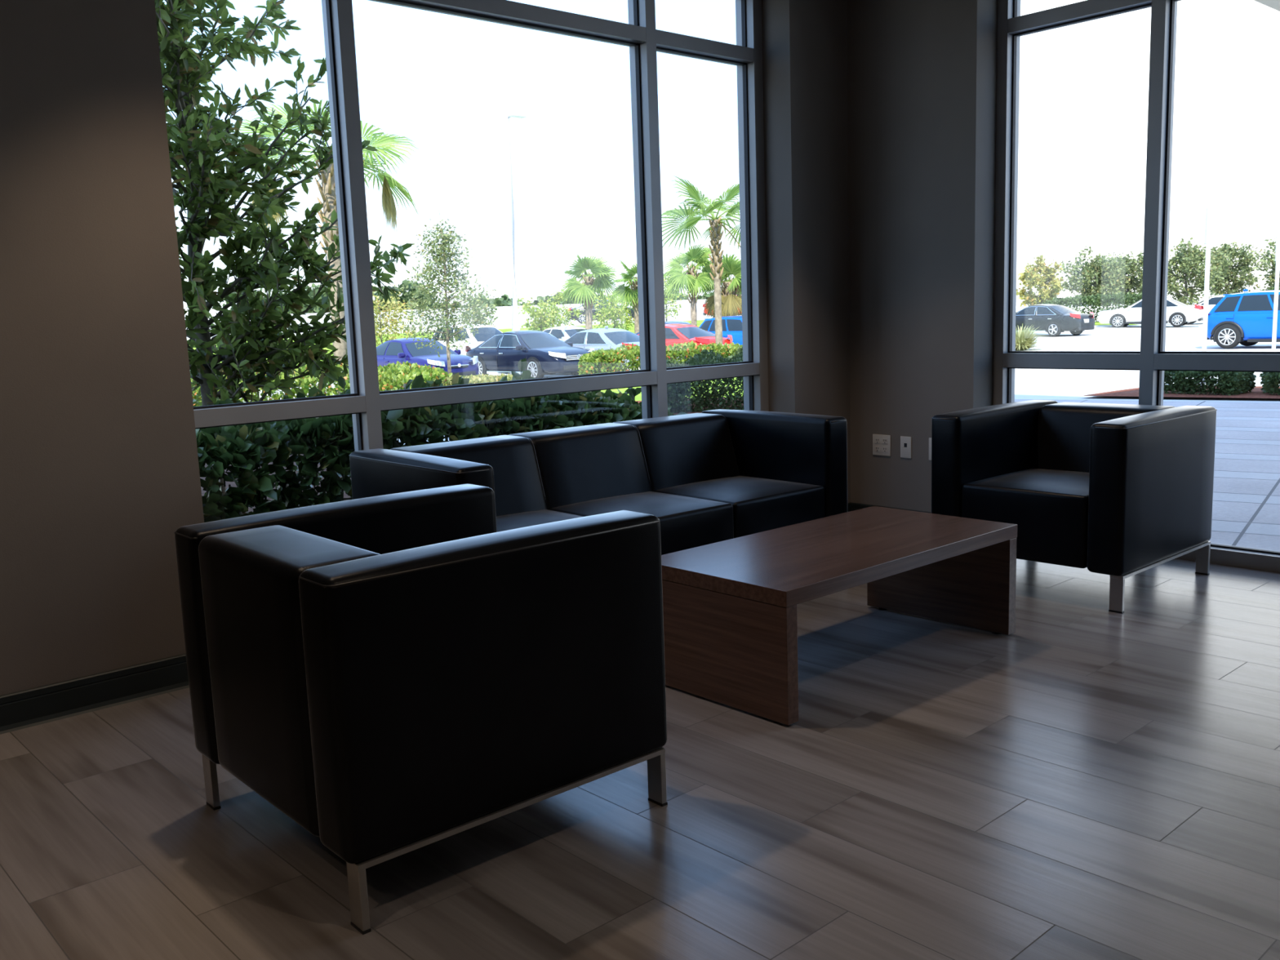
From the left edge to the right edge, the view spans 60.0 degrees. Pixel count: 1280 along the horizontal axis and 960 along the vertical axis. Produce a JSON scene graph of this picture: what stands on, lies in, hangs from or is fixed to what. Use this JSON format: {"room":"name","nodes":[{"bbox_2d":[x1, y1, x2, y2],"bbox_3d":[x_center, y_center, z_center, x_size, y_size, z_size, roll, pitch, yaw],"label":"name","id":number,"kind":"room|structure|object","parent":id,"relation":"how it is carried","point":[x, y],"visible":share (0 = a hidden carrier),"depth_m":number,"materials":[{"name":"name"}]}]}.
{"room":"lobby waiting area","nodes":[
{"label":"lobby waiting area","id":0,"kind":"room"},
{"bbox_2d":[0,0,850,695],"bbox_3d":[-2.329,-0.604,2.944,9.612,2.800,0.320,-10,12,-41],"label":"wall","id":1,"kind":"structure","parent":0,"point":[100,473],"depth_m":3.40,"materials":[{"name":"paint"}]},
{"bbox_2d":[0,653,189,734],"bbox_3d":[-3.449,0.960,1.868,5.537,0.108,0.024,-10,12,-41],"label":"baseboard","id":2,"kind":"structure","parent":1,"relation":"attached to","point":[22,709],"depth_m":3.44,"materials":[{"name":"rubber"}]},
{"bbox_2d":[193,0,768,451],"bbox_3d":[-0.507,-0.900,4.678,3.001,2.740,0.115,-10,12,-41],"label":"window","id":3,"kind":"structure","parent":1,"relation":"in","point":[365,402],"depth_m":4.92,"materials":[{"name":"metal"}]},
{"bbox_2d":[847,502,851,511],"bbox_3d":[0.980,0.203,5.839,0.454,0.108,0.024,-10,12,-41],"label":"baseboard","id":4,"kind":"structure","parent":1,"relation":"attached to","point":[849,504],"depth_m":5.97,"materials":[{"name":"rubber"}]},
{"bbox_2d":[0,558,1279,959],"bbox_3d":[1.066,1.337,-0.483,9.597,0.250,10.222,-10,12,-41],"label":"floor","id":5,"kind":"structure","parent":0,"point":[1086,780],"depth_m":2.54,"materials":[{"name":"wood"}]},
{"bbox_2d":[174,484,667,934],"bbox_3d":[-0.514,0.437,2.637,0.838,0.708,0.828,-9,11,-40],"label":"armchair","id":6,"kind":"object","parent":5,"relation":"on","point":[396,674],"visible":1,"depth_m":2.30,"materials":[{"name":"black leather"}]},
{"bbox_2d":[349,408,847,555],"bbox_3d":[-0.082,0.158,4.380,1.896,0.708,0.780,-9,11,-40],"label":"sofa","id":7,"kind":"object","parent":5,"relation":"on","point":[712,476],"visible":0.52,"depth_m":4.44,"materials":[{"name":"black leather"}]},
{"bbox_2d":[661,506,1017,725],"bbox_3d":[0.657,0.396,3.682,1.211,0.393,0.604,-10,11,-41],"label":"coffee table","id":8,"kind":"object","parent":5,"relation":"on","point":[730,613],"visible":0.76,"depth_m":3.41,"materials":[{"name":"brown wood"}]},
{"bbox_2d":[931,400,1217,613],"bbox_3d":[1.789,0.058,4.604,0.838,0.708,0.828,-10,11,-41],"label":"armchair","id":9,"kind":"object","parent":5,"relation":"on","point":[1121,491],"visible":0.92,"depth_m":4.36,"materials":[{"name":"black leather"}]},
{"bbox_2d":[847,0,997,512],"bbox_3d":[4.551,-0.744,2.261,0.320,2.800,9.922,-10,12,-41],"label":"wall","id":10,"kind":"structure","parent":0,"point":[922,73],"depth_m":5.47,"materials":[{"name":"paint"}]},
{"bbox_2d":[872,434,890,456],"bbox_3d":[1.260,-0.182,5.790,0.008,0.110,0.112,-10,12,-41],"label":"power outlet","id":11,"kind":"object","parent":10,"relation":"attached to","point":[881,443],"visible":1,"depth_m":5.79,"materials":[{"name":"beige plastic"}]},
{"bbox_2d":[875,437,879,443],"bbox_3d":[1.242,-0.205,5.802,0.003,0.028,0.030,-10,12,-41],"label":"receptacle","id":12,"kind":"object","parent":11,"relation":"attached to","point":[877,439],"depth_m":5.80,"materials":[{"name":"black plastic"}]},
{"bbox_2d":[875,446,879,452],"bbox_3d":[1.243,-0.162,5.808,0.003,0.028,0.030,-10,12,-41],"label":"receptacle","id":13,"kind":"object","parent":11,"relation":"attached to","point":[877,448],"depth_m":5.81,"materials":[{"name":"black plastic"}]},
{"bbox_2d":[882,438,887,444],"bbox_3d":[1.273,-0.201,5.767,0.003,0.028,0.030,-10,12,-41],"label":"receptacle","id":14,"kind":"object","parent":11,"relation":"attached to","point":[884,440],"depth_m":5.77,"materials":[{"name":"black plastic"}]},
{"bbox_2d":[882,446,887,452],"bbox_3d":[1.275,-0.158,5.774,0.003,0.028,0.030,-10,12,-41],"label":"receptacle","id":15,"kind":"object","parent":11,"relation":"attached to","point":[884,448],"depth_m":5.77,"materials":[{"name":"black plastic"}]},
{"bbox_2d":[850,502,931,513],"bbox_3d":[1.377,0.207,5.721,0.024,0.108,0.734,-10,12,-41],"label":"baseboard","id":16,"kind":"structure","parent":10,"relation":"attached to","point":[855,506],"depth_m":5.92,"materials":[{"name":"rubber"}]},
{"bbox_2d":[900,435,911,458],"bbox_3d":[1.361,-0.167,5.680,0.008,0.111,0.066,-10,12,-41],"label":"outlet","id":17,"kind":"object","parent":10,"relation":"attached to","point":[905,442],"visible":1,"depth_m":5.68,"materials":[{"name":"beige plastic"}]},
{"bbox_2d":[928,437,931,460],"bbox_3d":[1.490,-0.151,5.541,0.006,0.114,0.108,-10,12,-41],"label":"blank plate","id":18,"kind":"object","parent":10,"relation":"attached to","point":[930,438],"visible":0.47,"depth_m":5.57,"materials":[{"name":"beige plastic"}]},
{"bbox_2d":[992,0,1279,572],"bbox_3d":[2.772,-0.962,4.319,0.115,2.740,2.998,-10,12,-41],"label":"window","id":19,"kind":"structure","parent":10,"relation":"in","point":[1152,360],"depth_m":4.91,"materials":[{"name":"metal"}]},
{"bbox_3d":[-0.085,-4.325,-7.441,19.112,6.900,17.942,-10,12,-41],"label":"wall","id":20,"kind":"structure","parent":0,"visible":0},
{"bbox_2d":[1253,0,1279,11],"bbox_3d":[4.497,-3.935,7.313,7.078,0.400,2.170,-10,12,-41],"label":"ceiling","id":21,"kind":"structure","parent":20,"relation":"attached to","point":[1274,4],"depth_m":9.56,"materials":[{"name":"white paint"}]},
{"label":"outside","id":22,"kind":"structure","parent":0,"visible":0},
{"bbox_2d":[200,298,1279,444],"bbox_3d":[15.698,-15.433,107.900,230.000,2.516,260.000,-10,12,-41],"label":"ground","id":23,"kind":"structure","parent":22,"point":[1029,384],"depth_m":26.80,"materials":[{"name":"concrete"}]},
{"bbox_2d":[200,453,351,514],"bbox_3d":[-5.714,0.546,5.721,11.000,0.007,8.000,-10,12,-41],"label":"planting bed","id":24,"kind":"object","parent":23,"relation":"on","point":[232,483],"visible":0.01,"depth_m":8.46,"materials":[{"name":"brown soil"}]},
{"bbox_2d":[201,333,248,514],"bbox_3d":[-2.402,-0.282,6.522,0.286,1.300,0.104,-4,9,-11],"label":"stake","id":25,"kind":"object","parent":24,"relation":"on","point":[232,383],"visible":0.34,"depth_m":6.47,"materials":[{"name":"brown wood"}]},
{"bbox_2d":[154,0,413,518],"bbox_3d":[-2.412,-1.981,6.297,2.151,4.726,1.764,-2,9,2],"label":"shade tree","id":26,"kind":"object","parent":24,"relation":"on","point":[202,190],"visible":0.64,"depth_m":6.24,"materials":[{"name":"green plant"}]},
{"bbox_2d":[195,358,688,522],"bbox_3d":[-1.644,-0.031,5.781,4.498,1.059,1.373,-10,12,-41],"label":"hedge","id":27,"kind":"object","parent":24,"relation":"on","point":[328,442],"visible":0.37,"depth_m":5.25,"materials":[{"name":"green plant"}]},
{"bbox_2d":[192,326,555,381],"bbox_3d":[-22.964,-5.607,52.129,38.502,1.593,27.002,-2,9,0],"label":"lawn","id":28,"kind":"structure","parent":23,"relation":"on","point":[503,331],"depth_m":62.17,"materials":[{"name":"green plant"}]},
{"bbox_2d":[372,284,419,346],"bbox_3d":[-10.120,-5.771,43.260,2.959,3.504,3.695,-6,9,-24],"label":"shrub","id":29,"kind":"object","parent":28,"relation":"on","point":[394,322],"visible":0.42,"depth_m":42.97,"materials":[{"name":"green plant"}]},
{"bbox_2d":[431,324,502,355],"bbox_3d":[-6.158,-5.046,41.994,2.130,1.715,4.739,-10,12,-41],"label":"car","id":30,"kind":"object","parent":28,"relation":"on","point":[486,332],"visible":0.16,"depth_m":41.26,"materials":[{"name":"white paint"}]},
{"bbox_2d":[450,302,497,326],"bbox_3d":[-7.147,-6.127,46.776,2.454,2.723,2.162,-4,9,-14],"label":"shrub","id":31,"kind":"object","parent":28,"relation":"on","point":[492,307],"visible":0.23,"depth_m":46.55,"materials":[{"name":"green plant"}]},
{"bbox_2d":[516,288,566,331],"bbox_3d":[-4.466,-6.950,49.620,2.067,3.166,2.057,-6,10,-27],"label":"shrub","id":32,"kind":"object","parent":28,"relation":"on","point":[534,325],"visible":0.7,"depth_m":49.52,"materials":[{"name":"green plant"}]},
{"bbox_2d":[521,302,585,331],"bbox_3d":[-4.381,-7.780,55.516,3.311,2.222,2.845,3,10,31],"label":"shrub","id":33,"kind":"object","parent":28,"relation":"on","point":[576,313],"visible":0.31,"depth_m":55.50,"materials":[{"name":"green plant"}]},
{"bbox_2d":[376,337,479,377],"bbox_3d":[-6.554,-3.454,32.502,2.068,1.425,4.565,-10,12,-41],"label":"sedan","id":34,"kind":"object","parent":23,"relation":"on","point":[402,350],"visible":0.38,"depth_m":31.54,"materials":[{"name":"paint"}]},
{"bbox_2d":[397,352,404,358],"bbox_3d":[-6.728,-3.510,31.274,0.200,0.150,0.130,-10,12,-41],"label":"mirror","id":35,"kind":"object","parent":34,"relation":"attached to","point":[401,355],"depth_m":31.22,"materials":[{"name":"paint"}]},
{"bbox_2d":[453,349,461,354],"bbox_3d":[-5.348,-3.746,32.511,0.200,0.150,0.130,-10,12,-41],"label":"mirror","id":36,"kind":"object","parent":34,"relation":"attached to","point":[459,352],"depth_m":32.46,"materials":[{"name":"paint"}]},
{"bbox_2d":[451,363,468,368],"bbox_3d":[-5.043,-3.182,30.869,0.641,0.124,0.085,-10,12,-41],"label":"grille","id":37,"kind":"object","parent":34,"relation":"attached to","point":[453,365],"depth_m":30.90,"materials":[{"name":"silver metal"}]},
{"bbox_2d":[394,209,497,377],"bbox_3d":[-5.038,-4.582,28.591,2.529,4.659,2.588,1,9,18],"label":"sapling","id":38,"kind":"object","parent":23,"relation":"on","point":[446,241],"visible":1,"depth_m":28.52,"materials":[{"name":"green plant"}]},
{"bbox_2d":[221,280,741,314],"bbox_3d":[-10.602,-14.539,93.287,39.130,5.054,35.773,-10,12,-41],"label":"wood line","id":39,"kind":"object","parent":23,"relation":"on","point":[504,300],"visible":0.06,"depth_m":91.36,"materials":[{"name":"green plant"}]},
{"bbox_2d":[504,111,526,331],"bbox_3d":[-4.107,-7.878,37.291,1.165,8.630,0.715,-10,12,-41],"label":"light pole","id":40,"kind":"object","parent":23,"relation":"on","point":[515,317],"visible":0.71,"depth_m":36.96,"materials":[{"name":"metal"}]},
{"bbox_2d":[465,330,595,378],"bbox_3d":[-3.413,-3.844,33.983,2.112,1.475,4.911,-10,12,-41],"label":"sedan","id":41,"kind":"object","parent":23,"relation":"on","point":[544,353],"visible":0.76,"depth_m":33.13,"materials":[{"name":"paint"}]},
{"bbox_2d":[515,345,522,350],"bbox_3d":[-3.565,-3.901,32.698,0.200,0.150,0.130,-10,12,-41],"label":"mirror","id":42,"kind":"object","parent":41,"relation":"attached to","point":[517,347],"depth_m":32.64,"materials":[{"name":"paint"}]},
{"bbox_2d":[566,342,573,346],"bbox_3d":[-2.152,-4.142,33.964,0.200,0.150,0.130,-10,12,-41],"label":"mirror","id":43,"kind":"object","parent":41,"relation":"attached to","point":[571,344],"depth_m":33.92,"materials":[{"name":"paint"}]},
{"bbox_2d":[564,353,585,360],"bbox_3d":[-1.788,-3.566,32.224,0.952,0.170,0.091,-10,12,-41],"label":"grille","id":44,"kind":"object","parent":41,"relation":"attached to","point":[573,357],"depth_m":32.06,"materials":[{"name":"silver metal"}]},
{"bbox_2d":[542,325,586,341],"bbox_3d":[-2.836,-5.516,45.010,2.104,1.455,4.735,-10,12,-41],"label":"sedan","id":45,"kind":"object","parent":23,"relation":"on","point":[562,333],"visible":0.14,"depth_m":44.40,"materials":[{"name":"white paint"}]},
{"bbox_2d":[559,253,617,329],"bbox_3d":[-2.134,-7.537,48.133,2.625,4.567,2.536,0,9,14],"label":"fan palm","id":46,"kind":"object","parent":23,"relation":"on","point":[589,286],"visible":0.97,"depth_m":47.64,"materials":[{"name":"green plant"}]},
{"bbox_2d":[548,325,639,374],"bbox_3d":[-1.319,-4.104,35.011,2.094,1.485,4.715,-10,12,-41],"label":"sedan","id":47,"kind":"object","parent":23,"relation":"on","point":[606,338],"visible":0.23,"depth_m":33.96,"materials":[{"name":"silver metal"}]},
{"bbox_2d":[574,320,704,333],"bbox_3d":[4.982,-7.675,57.529,17.501,1.398,16.001,-2,9,0],"label":"median","id":48,"kind":"object","parent":23,"relation":"on","point":[699,322],"visible":0.03,"depth_m":62.53,"materials":[{"name":"green plant"}]},
{"bbox_2d":[583,289,634,330],"bbox_3d":[-1.258,-8.278,56.404,2.902,2.846,3.009,1,9,20],"label":"shrub","id":49,"kind":"object","parent":48,"relation":"on","point":[611,310],"visible":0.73,"depth_m":56.34,"materials":[{"name":"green plant"}]},
{"bbox_2d":[609,260,639,333],"bbox_3d":[-0.240,-8.185,52.137,2.581,4.294,2.628,-6,9,-24],"label":"fan palm","id":50,"kind":"object","parent":48,"relation":"on","point":[624,292],"visible":0.59,"depth_m":51.62,"materials":[{"name":"green plant"}]},
{"bbox_2d":[663,268,687,321],"bbox_3d":[1.154,-8.607,54.901,2.139,3.669,2.163,-9,11,-38],"label":"crape myrtle","id":51,"kind":"object","parent":48,"relation":"on","point":[666,310],"visible":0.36,"depth_m":54.78,"materials":[{"name":"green plant"}]},
{"bbox_2d":[635,320,691,334],"bbox_3d":[1.536,-6.046,47.266,2.104,1.445,4.735,-10,12,-41],"label":"sedan","id":52,"kind":"object","parent":23,"relation":"on","point":[668,322],"visible":0.02,"depth_m":46.94,"materials":[{"name":"white paint"}]},
{"bbox_2d":[600,377,743,400],"bbox_3d":[-4.799,-1.304,20.258,18.501,0.779,10.501,-2,9,0],"label":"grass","id":53,"kind":"structure","parent":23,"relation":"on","point":[638,397],"depth_m":17.20,"materials":[{"name":"green plant"}]},
{"bbox_2d":[190,360,452,406],"bbox_3d":[-6.067,-1.517,18.890,5.228,0.900,4.320,-2,9,0],"label":"hedge","id":54,"kind":"object","parent":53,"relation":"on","point":[390,375],"visible":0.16,"depth_m":17.49,"materials":[{"name":"green plant"}]},
{"bbox_2d":[232,99,419,393],"bbox_3d":[-6.129,-4.508,22.154,3.729,6.057,3.562,-10,12,-41],"label":"fan palm","id":55,"kind":"object","parent":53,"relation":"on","point":[327,189],"visible":0.4,"depth_m":21.88,"materials":[{"name":"green plant"}]},
{"bbox_2d":[433,373,512,386],"bbox_3d":[-3.266,-1.811,21.646,2.166,0.481,2.711,-2,9,0],"label":"hedge","id":56,"kind":"object","parent":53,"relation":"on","point":[485,378],"visible":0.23,"depth_m":21.26,"materials":[{"name":"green plant"}]},
{"bbox_2d":[577,340,742,374],"bbox_3d":[0.614,-2.415,22.883,3.818,0.848,2.742,-2,9,0],"label":"hedge","id":57,"kind":"object","parent":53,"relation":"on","point":[602,361],"visible":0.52,"depth_m":21.89,"materials":[{"name":"green plant"}]},
{"bbox_2d":[661,174,740,345],"bbox_3d":[1.612,-4.646,25.205,2.986,4.469,2.800,-10,12,-41],"label":"fan palm","id":58,"kind":"object","parent":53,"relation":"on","point":[716,223],"visible":0.8,"depth_m":24.91,"materials":[{"name":"green plant"}]},
{"bbox_2d":[637,324,733,360],"bbox_3d":[0.947,-4.590,37.781,2.121,1.435,4.915,-10,12,-41],"label":"sedan","id":59,"kind":"object","parent":23,"relation":"on","point":[674,333],"visible":0.18,"depth_m":36.43,"materials":[{"name":"red paint"}]},
{"bbox_2d":[663,243,714,326],"bbox_3d":[2.052,-7.079,44.142,2.546,4.471,2.187,-1,9,6],"label":"fan palm","id":60,"kind":"object","parent":23,"relation":"on","point":[693,281],"visible":0.9,"depth_m":43.55,"materials":[{"name":"green plant"}]},
{"bbox_2d":[635,397,743,414],"bbox_3d":[1.417,-0.952,13.872,3.500,0.001,2.300,-2,9,0],"label":"mulch","id":61,"kind":"object","parent":23,"relation":"on","point":[638,402],"visible":0.02,"depth_m":13.62,"materials":[{"name":"brown soil"}]},
{"bbox_2d":[666,346,743,413],"bbox_3d":[1.291,-1.261,13.803,2.422,0.784,1.939,-2,9,0],"label":"shrub","id":62,"kind":"object","parent":61,"relation":"on","point":[676,392],"visible":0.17,"depth_m":13.05,"materials":[{"name":"green plant"}]},
{"bbox_2d":[699,315,742,345],"bbox_3d":[4.030,-5.393,41.740,2.085,1.575,4.448,-10,12,-41],"label":"hatchback","id":63,"kind":"object","parent":23,"relation":"on","point":[731,325],"visible":0.16,"depth_m":41.34,"materials":[{"name":"blue paint"}]},
{"bbox_2d":[701,253,742,318],"bbox_3d":[3.642,-7.123,45.160,2.668,4.115,2.718,-10,12,-41],"label":"fan palm","id":64,"kind":"object","parent":23,"relation":"on","point":[731,302],"visible":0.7,"depth_m":44.64,"materials":[{"name":"green plant"}]},
{"bbox_2d":[1015,324,1056,350],"bbox_3d":[13.054,-4.884,38.000,2.422,0.922,2.507,-10,12,-41],"label":"ornamental grass","id":65,"kind":"object","parent":23,"relation":"on","point":[1024,339],"depth_m":37.61,"materials":[{"name":"plant"}]},
{"bbox_2d":[1015,303,1094,336],"bbox_3d":[18.156,-7.268,50.424,2.077,1.435,4.835,-8,10,-34],"label":"sedan","id":66,"kind":"object","parent":23,"relation":"on","point":[1051,318],"visible":0.66,"depth_m":49.07,"materials":[{"name":"grey paint"}]},
{"bbox_2d":[1056,245,1131,306],"bbox_3d":[27.442,-11.831,67.301,4.151,4.742,4.408,-2,9,0],"label":"live oak","id":67,"kind":"object","parent":23,"relation":"on","point":[1100,268],"visible":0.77,"depth_m":66.70,"materials":[{"name":"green plant"}]},
{"bbox_2d":[1088,251,1143,304],"bbox_3d":[30.990,-12.360,70.674,4.198,4.467,4.851,-1,9,8],"label":"live oak","id":68,"kind":"object","parent":23,"relation":"on","point":[1132,264],"visible":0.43,"depth_m":69.93,"materials":[{"name":"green plant"}]},
{"bbox_2d":[1094,321,1140,324],"bbox_3d":[19.696,-8.976,61.456,12.001,1.061,10.001,-2,9,0],"label":"verge","id":69,"kind":"structure","parent":23,"relation":"on","point":[1098,322],"depth_m":57.12,"materials":[{"name":"green plant"}]},
{"bbox_2d":[1016,254,1063,306],"bbox_3d":[23.536,-11.288,65.469,2.812,3.917,3.269,-2,9,2],"label":"shrub","id":70,"kind":"object","parent":69,"relation":"on","point":[1030,277],"visible":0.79,"depth_m":65.06,"materials":[{"name":"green plant"}]},
{"bbox_2d":[1041,291,1142,322],"bbox_3d":[25.580,-9.403,60.999,7.005,1.839,2.075,-1,9,5],"label":"clipped hedge","id":71,"kind":"object","parent":69,"relation":"on","point":[1119,298],"visible":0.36,"depth_m":60.43,"materials":[{"name":"green plant"}]},
{"bbox_2d":[1097,297,1203,328],"bbox_3d":[24.925,-8.210,54.245,4.635,1.455,2.068,3,10,32],"label":"sedan","id":72,"kind":"object","parent":23,"relation":"on","point":[1179,313],"visible":0.84,"depth_m":53.67,"materials":[{"name":"white paint"}]},
{"bbox_2d":[1083,386,1279,398],"bbox_3d":[10.493,-0.881,11.799,10.445,0.148,2.834,3,10,32],"label":"mulch","id":73,"kind":"object","parent":23,"relation":"on","point":[1256,393],"visible":0.45,"depth_m":13.19,"materials":[{"name":"brown soil"}]},
{"bbox_2d":[1200,207,1213,385],"bbox_3d":[7.349,-2.339,14.401,0.072,2.332,0.305,2,9,24],"label":"sign post","id":74,"kind":"object","parent":73,"relation":"on","point":[1209,215],"visible":0.76,"depth_m":14.34,"materials":[{"name":"silver metal"}]},
{"bbox_2d":[1163,370,1256,395],"bbox_3d":[6.887,-1.238,13.452,0.964,0.434,0.992,-10,12,-41],"label":"shrub","id":75,"kind":"object","parent":73,"relation":"on","point":[1233,383],"visible":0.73,"depth_m":13.16,"materials":[{"name":"green plant"}]},
{"bbox_2d":[1259,372,1279,395],"bbox_3d":[7.848,-1.224,12.976,1.080,0.474,1.033,3,10,30],"label":"shrub","id":76,"kind":"object","parent":73,"relation":"on","point":[1271,380],"visible":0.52,"depth_m":12.83,"materials":[{"name":"green plant"}]},
{"bbox_2d":[1139,237,1234,305],"bbox_3d":[32.327,-11.881,65.691,4.132,4.879,4.927,-8,10,-34],"label":"live oak","id":77,"kind":"object","parent":23,"relation":"on","point":[1188,260],"visible":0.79,"depth_m":64.99,"materials":[{"name":"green plant"}]},
{"bbox_2d":[1186,294,1224,324],"bbox_3d":[29.687,-8.768,56.951,4.635,1.455,2.068,3,10,32],"label":"sedan","id":78,"kind":"object","parent":23,"relation":"on","point":[1213,300],"visible":0.08,"depth_m":56.40,"materials":[{"name":"white paint"}]},
{"bbox_2d":[1197,240,1263,295],"bbox_3d":[36.888,-12.684,69.915,4.106,4.803,4.443,5,11,40],"label":"live oak","id":79,"kind":"object","parent":23,"relation":"on","point":[1243,258],"visible":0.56,"depth_m":69.12,"materials":[{"name":"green plant"}]},
{"bbox_2d":[1207,288,1279,348],"bbox_3d":[19.140,-4.763,32.514,2.121,1.735,4.594,-10,12,-41],"label":"car","id":80,"kind":"object","parent":23,"relation":"on","point":[1244,318],"visible":0.88,"depth_m":32.75,"materials":[{"name":"blue paint"}]},
{"bbox_2d":[1253,238,1279,290],"bbox_3d":[38.504,-12.107,65.606,4.001,4.805,4.079,4,11,37],"label":"live oak","id":81,"kind":"object","parent":23,"relation":"on","point":[1265,262],"visible":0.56,"depth_m":65.61,"materials":[{"name":"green plant"}]},
{"bbox_2d":[1266,286,1279,290],"bbox_3d":[36.371,-9.401,57.575,7.375,2.270,1.718,3,10,30],"label":"clipped hedge","id":82,"kind":"object","parent":23,"relation":"on","point":[1272,288],"visible":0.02,"depth_m":58.76,"materials":[{"name":"green plant"}]},
{"bbox_2d":[1271,230,1279,351],"bbox_3d":[9.685,-2.642,16.902,0.072,2.284,0.305,3,10,28],"label":"sign post","id":83,"kind":"object","parent":23,"relation":"on","point":[1277,234],"visible":0.71,"depth_m":16.85,"materials":[{"name":"silver metal"}]},
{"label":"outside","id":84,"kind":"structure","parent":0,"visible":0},
{"bbox_2d":[186,304,1128,340],"bbox_3d":[-15.347,-9.513,74.336,78.890,1.180,73.649,-10,12,-41],"label":"road","id":85,"kind":"structure","parent":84,"point":[1018,308],"depth_m":65.90,"materials":[{"name":"grey asphalt"}]},
{"bbox_2d":[567,299,634,324],"bbox_3d":[-2.198,-10.493,68.962,4.635,1.445,2.086,-2,9,0],"label":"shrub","id":86,"kind":"object","parent":85,"relation":"on","point":[582,318],"visible":0.27,"depth_m":68.13,"materials":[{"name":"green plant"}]},
{"bbox_2d":[184,287,1035,332],"bbox_3d":[-15.419,-11.571,83.380,67.169,2.550,60.653,-10,12,-41],"label":"barrier","id":87,"kind":"object","parent":85,"relation":"on","point":[504,313],"depth_m":83.05,"materials":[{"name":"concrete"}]},
{"bbox_2d":[702,294,742,315],"bbox_3d":[6.242,-10.785,68.916,4.635,1.445,2.086,-2,9,0],"label":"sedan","id":88,"kind":"object","parent":85,"relation":"on","point":[704,313],"visible":0.13,"depth_m":68.34,"materials":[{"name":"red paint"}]},
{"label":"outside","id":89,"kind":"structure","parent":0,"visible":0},
{"bbox_2d":[1014,399,1279,551],"bbox_3d":[8.827,-0.139,7.192,12.400,0.108,16.700,-10,12,-41],"label":"walkway","id":90,"kind":"structure","parent":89,"point":[1246,506],"depth_m":7.38,"materials":[{"name":"concrete"}]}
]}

